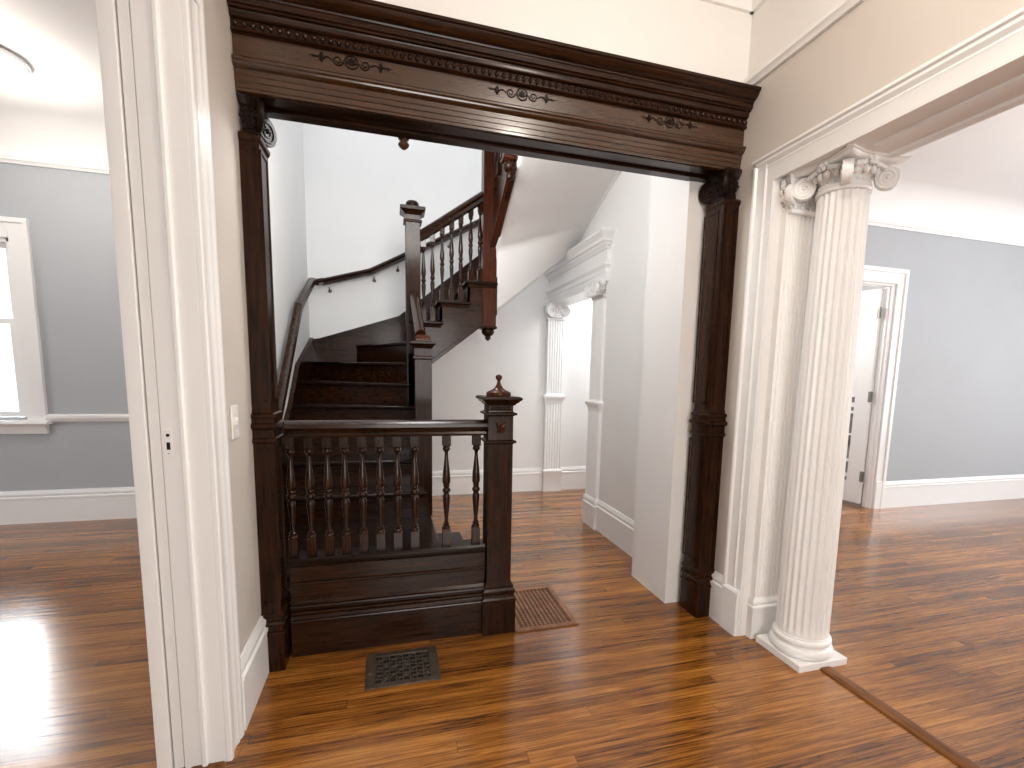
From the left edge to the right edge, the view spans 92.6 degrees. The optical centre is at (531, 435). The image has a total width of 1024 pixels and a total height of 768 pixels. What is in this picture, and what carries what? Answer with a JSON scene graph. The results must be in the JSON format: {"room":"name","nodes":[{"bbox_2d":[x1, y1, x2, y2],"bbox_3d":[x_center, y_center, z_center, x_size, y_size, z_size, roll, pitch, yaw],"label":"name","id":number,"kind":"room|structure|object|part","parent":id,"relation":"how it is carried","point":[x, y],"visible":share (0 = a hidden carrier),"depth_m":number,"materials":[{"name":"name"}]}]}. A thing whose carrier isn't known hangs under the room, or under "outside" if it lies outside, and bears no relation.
{"room":"historic interior","nodes":[
{"label":"historic interior","id":0,"kind":"room"},
{"bbox_2d":[0,0,104,120],"bbox_3d":[-3.998,-1.971,-0.272,6.223,0.100,8.200,-1,7,-16],"label":"ceiling","id":1,"kind":"structure","parent":0,"point":[57,39],"depth_m":2.95,"materials":[{"name":"white paint"}]},
{"bbox_2d":[0,47,30,84],"bbox_3d":[-3.316,-2.230,2.959,0.410,0.160,0.410,-1,7,-16],"label":"ceiling light","id":2,"kind":"object","parent":1,"relation":"attached to","point":[13,70],"visible":1,"depth_m":2.98,"materials":[{"name":"white glass"}]},
{"bbox_2d":[0,107,108,166],"bbox_3d":[-5.102,-2.266,3.372,6.140,0.270,0.270,-1,7,-16],"label":"frieze","id":3,"kind":"structure","parent":1,"relation":"attached to","point":[23,133],"depth_m":3.82,"materials":[{"name":"white paint"}]},
{"bbox_2d":[0,163,133,491],"bbox_3d":[-5.187,-0.839,3.751,6.150,3.200,0.140,-1,7,-16],"label":"wall","id":4,"kind":"structure","parent":0,"point":[68,213],"depth_m":4.08,"materials":[{"name":"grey paint"}]},
{"bbox_2d":[0,216,52,433],"bbox_3d":[-4.566,-0.867,3.887,1.140,1.720,0.220,-1,7,-16],"label":"window","id":5,"kind":"structure","parent":4,"relation":"in","point":[15,232],"depth_m":3.98,"materials":[{"name":"white wood"}]},
{"bbox_3d":[-4.575,-1.227,3.902,0.760,0.640,0.035,-1,7,-16],"label":"sash","id":6,"kind":"part","parent":5,"relation":"part of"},
{"bbox_3d":[-4.579,-0.551,3.948,0.760,0.797,0.035,-1,7,-16],"label":"sash","id":7,"kind":"part","parent":5,"relation":"part of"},
{"bbox_3d":[-4.583,-0.081,3.986,1.140,0.135,0.220,-1,7,-16],"label":"sill","id":8,"kind":"part","parent":5,"relation":"part of","materials":[{"name":"white wood"}]},
{"bbox_2d":[0,154,108,174],"bbox_3d":[-5.138,-2.140,3.502,6.140,0.055,0.035,-1,7,-16],"label":"trim","id":9,"kind":"structure","parent":4,"relation":"attached to","point":[9,159],"depth_m":3.88,"materials":[{"name":"white wood"}]},
{"bbox_2d":[0,487,136,524],"bbox_3d":[-5.201,0.620,3.853,6.140,0.280,0.026,-1,7,-16],"label":"baseboard","id":10,"kind":"structure","parent":4,"relation":"attached to","point":[60,505],"depth_m":4.20,"materials":[{"name":"white wood"}]},
{"bbox_2d":[46,414,128,421],"bbox_3d":[-3.143,-0.159,4.348,1.890,0.062,0.030,-1,7,-16],"label":"trim","id":11,"kind":"structure","parent":4,"relation":"attached to","point":[54,417],"depth_m":4.15,"materials":[{"name":"white paint"}]},
{"bbox_2d":[164,429,172,455],"bbox_3d":[-1.126,0.023,1.515,0.020,0.084,0.004,-1,7,-16],"label":"strike plate","id":12,"kind":"object","parent":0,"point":[167,432],"visible":1,"depth_m":1.51,"materials":[{"name":"metal"}]},
{"bbox_2d":[204,0,260,654],"bbox_3d":[-0.548,-0.205,-0.476,0.202,3.200,5.450,-1,7,-16],"label":"wall","id":13,"kind":"structure","parent":0,"point":[225,119],"depth_m":1.83,"materials":[{"name":"beige paint"}]},
{"bbox_2d":[117,0,184,767],"bbox_3d":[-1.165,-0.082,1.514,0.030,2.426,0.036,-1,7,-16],"label":"door","id":14,"kind":"structure","parent":13,"relation":"in","point":[123,6],"depth_m":1.48,"materials":[{"name":"white paint"}]},
{"bbox_2d":[95,0,243,767],"bbox_3d":[-0.732,0.008,0.210,0.224,2.600,3.005,-1,7,-16],"label":"trim","id":15,"kind":"structure","parent":13,"relation":"attached to","point":[169,36],"depth_m":1.51,"materials":[{"name":"white wood"}]},
{"bbox_2d":[230,405,238,439],"bbox_3d":[-1.095,-0.050,1.810,0.016,0.124,0.076,-1,7,-16],"label":"light switch","id":16,"kind":"object","parent":13,"relation":"attached to","point":[234,419],"visible":1,"depth_m":1.79,"materials":[{"name":"white plastic"}]},
{"bbox_2d":[240,616,268,730],"bbox_3d":[-1.132,0.948,2.002,0.026,0.270,0.395,-1,7,-16],"label":"baseboard","id":17,"kind":"structure","parent":13,"relation":"attached to","point":[254,660],"depth_m":1.96,"materials":[{"name":"white wood"}]},
{"bbox_2d":[267,118,309,418],"bbox_3d":[-1.838,-1.776,3.377,0.100,5.300,3.000,-1,7,-16],"label":"wall","id":18,"kind":"structure","parent":0,"point":[286,159],"depth_m":3.83,"materials":[{"name":"grey paint"}]},
{"bbox_2d":[278,219,478,418],"bbox_3d":[-1.060,-1.040,3.981,1.720,2.172,2.276,-1,7,-16],"label":"wall handrail","id":19,"kind":"object","parent":18,"relation":"attached to","point":[283,384],"visible":0.81,"depth_m":4.21,"materials":[{"name":"brown wood"}]},
{"bbox_3d":[-1.689,-0.429,3.354,0.062,1.089,1.276,-1,7,-16],"label":"rail","id":20,"kind":"part","parent":19,"relation":"part of","materials":[{"name":"brown wood"}]},
{"bbox_3d":[-1.972,-1.262,4.315,0.117,0.422,0.999,0,7,-12],"label":"corner rail","id":21,"kind":"part","parent":19,"relation":"part of","materials":[{"name":"brown wood"}]},
{"bbox_3d":[-1.282,-1.861,4.930,1.594,0.788,0.062,-1,7,-16],"label":"rail","id":22,"kind":"part","parent":19,"relation":"part of","materials":[{"name":"brown wood"}]},
{"bbox_2d":[303,123,592,470],"bbox_3d":[-0.200,-1.986,5.350,4.150,5.300,0.100,-1,7,-16],"label":"wall","id":23,"kind":"structure","parent":0,"point":[357,183],"depth_m":5.02,"materials":[{"name":"grey paint"}]},
{"bbox_2d":[432,468,541,495],"bbox_3d":[-0.551,0.521,5.512,1.400,0.270,0.026,-1,7,-16],"label":"baseboard","id":24,"kind":"structure","parent":23,"relation":"attached to","point":[523,479],"depth_m":5.47,"materials":[{"name":"white wood"}]},
{"bbox_2d":[0,485,1023,767],"bbox_3d":[0.822,1.195,1.710,16.500,0.060,8.500,-1,7,-16],"label":"floor","id":25,"kind":"structure","parent":0,"point":[927,613],"depth_m":2.23,"materials":[{"name":"brown wood"}]},
{"bbox_2d":[191,761,226,767],"bbox_3d":[-0.727,1.294,0.379,0.110,0.006,2.800,-1,7,-16],"label":"trim","id":26,"kind":"structure","parent":25,"relation":"on","point":[221,764],"depth_m":1.66,"materials":[{"name":"brown wood"}]},
{"bbox_2d":[236,91,291,671],"bbox_3d":[-1.144,-0.150,2.128,0.106,2.416,0.240,-1,7,-16],"label":"pilaster","id":27,"kind":"object","parent":25,"relation":"on","point":[258,133],"visible":0.99,"depth_m":2.06,"materials":[{"name":"brown wood"}]},
{"bbox_3d":[-1.130,-1.185,1.993,0.082,0.035,0.161,-1,7,-16],"label":"neck moulding","id":28,"kind":"part","parent":27,"relation":"part of","materials":[{"name":"brown wood"}]},
{"bbox_2d":[283,375,522,657],"bbox_3d":[-0.608,0.366,2.422,1.094,1.344,0.202,-1,7,-16],"label":"balustrade","id":29,"kind":"object","parent":25,"relation":"on","point":[346,598],"visible":1,"depth_m":2.40,"materials":[{"name":"brown wood"}]},
{"bbox_3d":[-0.669,-0.036,2.352,0.937,0.077,0.096,-1,7,-16],"label":"handrail","id":30,"kind":"part","parent":29,"relation":"part of","materials":[{"name":"brown wood"}]},
{"bbox_3d":[-0.693,0.581,2.430,0.917,0.043,0.112,-1,7,-16],"label":"sill","id":31,"kind":"part","parent":29,"relation":"part of","materials":[{"name":"brown wood"}]},
{"bbox_3d":[-0.697,0.818,2.454,0.917,0.436,0.125,-1,7,-16],"label":"panel","id":32,"kind":"part","parent":29,"relation":"part of","materials":[{"name":"brown wood"}]},
{"bbox_3d":[-0.181,0.435,2.556,0.176,1.193,0.176,-1,7,-16],"label":"newel post","id":33,"kind":"part","parent":29,"relation":"part of","materials":[{"name":"brown wood"}]},
{"bbox_2d":[365,646,440,690],"bbox_3d":[-0.592,1.060,2.246,0.323,0.012,0.270,-1,7,-16],"label":"floor vent","id":34,"kind":"object","parent":25,"relation":"in","point":[417,665],"visible":1,"depth_m":2.23,"materials":[{"name":"metal"}]},
{"bbox_2d":[375,651,430,682],"bbox_3d":[-0.592,1.063,2.246,0.240,0.004,0.206,-1,7,-16],"label":"grille","id":35,"kind":"object","parent":34,"relation":"attached to","point":[403,666],"depth_m":2.25,"materials":[{"name":"metal"}]},
{"bbox_2d":[281,150,621,580],"bbox_3d":[-0.596,-0.986,3.817,2.508,3.678,2.865,-1,7,-16],"label":"staircase","id":36,"kind":"structure","parent":25,"relation":"on","point":[529,222],"depth_m":4.09,"materials":[{"name":"brown wood"}]},
{"bbox_3d":[-1.006,-1.022,4.150,0.120,1.550,0.120,-1,7,-16],"label":"newel post","id":37,"kind":"part","parent":36,"relation":"part of","materials":[{"name":"brown wood"}]},
{"bbox_3d":[-0.884,-0.614,3.767,0.027,1.040,0.820,-1,7,-16],"label":"rail panel","id":38,"kind":"part","parent":36,"relation":"part of","materials":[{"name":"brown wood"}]},
{"bbox_3d":[-0.874,-0.940,3.716,0.078,0.464,0.890,-1,7,-16],"label":"short handrail","id":39,"kind":"part","parent":36,"relation":"part of","materials":[{"name":"brown wood"}]},
{"bbox_3d":[-0.760,-0.031,3.423,0.115,1.215,0.115,-1,7,-16],"label":"newel post","id":40,"kind":"part","parent":36,"relation":"part of","materials":[{"name":"brown wood"}]},
{"bbox_3d":[-0.677,-1.851,4.136,0.594,0.458,0.080,-1,7,-16],"label":"handrail","id":41,"kind":"part","parent":36,"relation":"part of","materials":[{"name":"brown wood"}]},
{"bbox_3d":[-0.371,-1.723,4.248,0.120,1.555,0.120,-1,7,-16],"label":"newel post","id":42,"kind":"part","parent":36,"relation":"part of","materials":[{"name":"brown wood"}]},
{"bbox_2d":[500,153,517,179],"bbox_3d":[-0.150,-2.177,3.507,0.124,0.650,0.124,-1,7,-16],"label":"newel drop finial","id":43,"kind":"object","parent":36,"relation":"attached to","point":[509,163],"visible":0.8,"depth_m":3.50,"materials":[{"name":"brown wood"}]},
{"bbox_3d":[-0.149,-2.238,3.499,0.124,0.528,0.124,-1,7,-16],"label":"post","id":44,"kind":"part","parent":43,"relation":"part of","materials":[{"name":"brown wood"}]},
{"bbox_2d":[514,586,578,632],"bbox_3d":[0.021,0.999,2.847,0.350,0.010,0.490,-1,7,-16],"label":"floor vent","id":45,"kind":"object","parent":25,"relation":"in","point":[536,608],"visible":0.8,"depth_m":2.80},
{"bbox_2d":[541,303,570,491],"bbox_3d":[0.261,-0.404,5.561,0.305,2.128,0.152,-1,7,-16],"label":"pilaster","id":46,"kind":"object","parent":25,"relation":"on","point":[553,398],"visible":1,"depth_m":5.57,"materials":[{"name":"white paint"}]},
{"bbox_3d":[0.269,-1.303,5.489,0.216,0.030,0.068,-1,7,-16],"label":"neck moulding","id":47,"kind":"part","parent":46,"relation":"part of","materials":[{"name":"white paint"}]},
{"bbox_2d":[582,279,606,529],"bbox_3d":[0.523,-0.245,4.300,0.107,2.140,0.300,-1,7,-16],"label":"pilaster","id":48,"kind":"object","parent":25,"relation":"on","point":[594,290],"visible":1,"depth_m":4.28,"materials":[{"name":"white wood"}]},
{"bbox_3d":[0.578,-1.183,4.192,0.036,0.030,0.256,-1,7,-16],"label":"neck moulding","id":49,"kind":"part","parent":48,"relation":"part of","materials":[{"name":"white paint"}]},
{"bbox_2d":[632,176,710,602],"bbox_3d":[0.863,-0.498,2.978,0.184,2.985,0.422,-1,7,-16],"label":"pier","id":50,"kind":"object","parent":25,"relation":"on","point":[677,214],"visible":0.61,"depth_m":2.90,"materials":[{"name":"grey paint"}]},
{"bbox_2d":[680,167,741,617],"bbox_3d":[0.973,-0.175,2.709,0.132,2.416,0.227,-1,7,-16],"label":"pilaster","id":51,"kind":"object","parent":25,"relation":"on","point":[708,420],"visible":1,"depth_m":2.66,"materials":[{"name":"brown wood"}]},
{"bbox_3d":[1.010,-1.211,2.581,0.104,0.035,0.152,-1,7,-16],"label":"neck moulding","id":52,"kind":"part","parent":51,"relation":"part of","materials":[{"name":"brown wood"}]},
{"bbox_2d":[745,173,816,638],"bbox_3d":[1.259,-0.072,2.453,0.280,2.288,0.140,-1,7,-16],"label":"fluted pilaster","id":53,"kind":"object","parent":25,"relation":"on","point":[797,223],"visible":0.7,"depth_m":2.43,"materials":[{"name":"white wood"}]},
{"bbox_2d":[756,143,911,672],"bbox_3d":[1.362,-0.057,2.296,0.341,2.302,0.341,-1,7,-16],"label":"fluted column","id":54,"kind":"structure","parent":25,"relation":"on","point":[799,636],"depth_m":2.21,"materials":[{"name":"white paint"}]},
{"bbox_2d":[820,666,981,767],"bbox_3d":[1.841,1.302,0.751,0.068,0.011,3.280,-1,7,-16],"label":"trim","id":55,"kind":"structure","parent":25,"relation":"on","point":[957,758],"depth_m":1.95,"materials":[{"name":"brown wood"}]},
{"bbox_2d":[375,0,751,81],"bbox_3d":[-0.043,-1.914,2.213,2.312,0.455,0.180,-1,7,-16],"label":"wall","id":56,"kind":"structure","parent":0,"point":[698,36],"depth_m":2.27,"materials":[{"name":"beige paint"}]},
{"bbox_2d":[227,0,761,182],"bbox_3d":[-0.036,-1.520,2.215,2.312,0.352,0.300,-1,7,-16],"label":"entablature","id":57,"kind":"object","parent":56,"relation":"attached to","point":[367,66],"visible":0.99,"depth_m":2.11,"materials":[{"name":"brown wood"}]},
{"bbox_3d":[-0.029,-1.401,2.190,2.308,0.108,0.060,-1,7,-16],"label":"architrave","id":58,"kind":"part","parent":57,"relation":"part of","materials":[{"name":"brown wood"}]},
{"bbox_3d":[-0.009,-1.629,2.108,2.308,0.108,0.110,-1,7,-16],"label":"cornice","id":59,"kind":"part","parent":57,"relation":"part of","materials":[{"name":"brown wood"}]},
{"bbox_2d":[714,188,751,574],"bbox_3d":[1.188,-0.111,2.698,0.273,2.302,0.394,-1,7,-16],"label":"wall pier","id":60,"kind":"object","parent":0,"point":[745,197],"visible":0.14,"depth_m":2.60,"materials":[{"name":"beige paint"}]},
{"bbox_2d":[579,0,1023,520],"bbox_3d":[1.521,-1.463,1.485,0.273,5.300,8.350,-1,7,-16],"label":"wall","id":61,"kind":"structure","parent":0,"point":[876,43],"depth_m":2.27,"materials":[{"name":"beige paint"}]},
{"bbox_2d":[552,290,592,392],"bbox_3d":[0.455,-0.335,5.019,0.221,2.135,1.190,-1,7,-16],"label":"trim","id":62,"kind":"structure","parent":61,"relation":"attached to","point":[578,297],"depth_m":4.98,"materials":[{"name":"white paint"}]},
{"bbox_2d":[544,228,614,302],"bbox_3d":[0.385,-1.563,4.685,0.122,0.391,1.598,-1,7,-16],"label":"entablature","id":63,"kind":"object","parent":61,"relation":"attached to","point":[588,261],"visible":0.93,"depth_m":4.45,"materials":[{"name":"white wood"}]},
{"bbox_3d":[0.406,-1.445,4.734,0.058,0.146,1.546,-1,7,-16],"label":"architrave","id":64,"kind":"part","parent":63,"relation":"part of","materials":[{"name":"white paint"}]},
{"bbox_2d":[596,500,633,556],"bbox_3d":[0.715,0.760,3.832,0.026,0.270,0.970,-1,7,-16],"label":"baseboard","id":65,"kind":"structure","parent":61,"relation":"attached to","point":[612,524],"depth_m":3.94,"materials":[{"name":"white wood"}]},
{"bbox_2d":[709,571,722,623],"bbox_3d":[1.034,0.904,2.739,0.026,0.270,0.135,-1,7,-16],"label":"baseboard","id":66,"kind":"structure","parent":61,"relation":"attached to","point":[716,583],"depth_m":2.73,"materials":[{"name":"white wood"}]},
{"bbox_2d":[700,0,766,13],"bbox_3d":[0.719,-1.770,-0.407,2.312,0.054,5.270,-1,7,-16],"label":"trim","id":67,"kind":"structure","parent":61,"relation":"attached to","point":[746,6],"depth_m":2.38,"materials":[{"name":"white wood"}]},
{"bbox_2d":[742,0,863,84],"bbox_3d":[1.806,-1.431,-0.045,0.032,0.050,5.270,-1,7,-16],"label":"trim","id":68,"kind":"structure","parent":61,"relation":"attached to","point":[842,8],"depth_m":2.10,"materials":[{"name":"white wood"}]},
{"bbox_2d":[719,6,1023,635],"bbox_3d":[1.923,0.172,0.138,0.319,2.410,5.150,-1,7,-16],"label":"trim","id":69,"kind":"structure","parent":61,"relation":"attached to","point":[980,78],"depth_m":2.06,"materials":[{"name":"white wood"}]},
{"bbox_2d":[864,218,1023,504],"bbox_3d":[4.450,-0.819,5.313,7.470,3.200,0.090,-1,7,-16],"label":"wall","id":70,"kind":"structure","parent":0,"point":[959,406],"depth_m":5.32,"materials":[{"name":"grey paint"}]},
{"bbox_2d":[842,288,883,503],"bbox_3d":[3.447,-0.434,5.542,0.056,2.275,0.841,-1,8,-21],"label":"door","id":71,"kind":"structure","parent":70,"relation":"in","point":[871,300],"depth_m":5.24,"materials":[{"name":"white wood"}]},
{"bbox_2d":[862,265,909,508],"bbox_3d":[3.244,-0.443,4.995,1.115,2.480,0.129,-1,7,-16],"label":"trim","id":72,"kind":"structure","parent":70,"relation":"attached to","point":[897,278],"depth_m":5.08,"materials":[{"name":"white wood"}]},
{"bbox_2d":[868,218,1023,246],"bbox_3d":[4.449,-2.090,5.079,7.370,0.055,0.035,-1,7,-16],"label":"trim","id":73,"kind":"structure","parent":70,"relation":"attached to","point":[872,222],"depth_m":5.01,"materials":[{"name":"white wood"}]},
{"bbox_2d":[883,474,1023,507],"bbox_3d":[4.386,0.632,5.425,7.370,0.290,0.026,-1,7,-16],"label":"baseboard","id":74,"kind":"structure","parent":70,"relation":"attached to","point":[906,493],"depth_m":5.52,"materials":[{"name":"white wood"}]},
{"bbox_2d":[869,178,1023,239],"bbox_3d":[4.485,-2.249,4.945,7.370,0.270,0.270,-1,7,-16],"label":"frieze","id":75,"kind":"structure","parent":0,"point":[910,201],"depth_m":4.91,"materials":[{"name":"white paint"}]},
{"bbox_2d":[896,104,1023,199],"bbox_3d":[5.433,-2.024,1.833,7.490,0.100,6.980,-1,7,-16],"label":"ceiling","id":76,"kind":"structure","parent":0,"point":[986,156],"depth_m":4.06,"materials":[{"name":"white paint"}]},
{"bbox_3d":[-0.324,-2.126,2.822,2.507,0.250,1.190,-1,7,-16],"label":"floor","id":77,"kind":"structure","parent":0,"visible":0},
{"bbox_2d":[398,138,408,149],"bbox_3d":[-0.876,-2.215,3.337,0.110,0.500,0.110,-1,7,-16],"label":"newel drop finial","id":78,"kind":"object","parent":77,"relation":"attached to","point":[403,143],"visible":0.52,"depth_m":3.34,"materials":[{"name":"brown wood"}]},
{"bbox_3d":[1.272,-0.622,5.188,1.450,2.700,1.370,-1,7,-16],"label":"wall","id":79,"kind":"structure","parent":0,"visible":0},
{"bbox_2d":[561,466,585,489],"bbox_3d":[1.000,0.499,5.962,1.370,0.270,0.026,-1,7,-16],"label":"baseboard","id":80,"kind":"structure","parent":79,"relation":"attached to","point":[574,477],"depth_m":5.81,"materials":[{"name":"white wood"}]}
]}

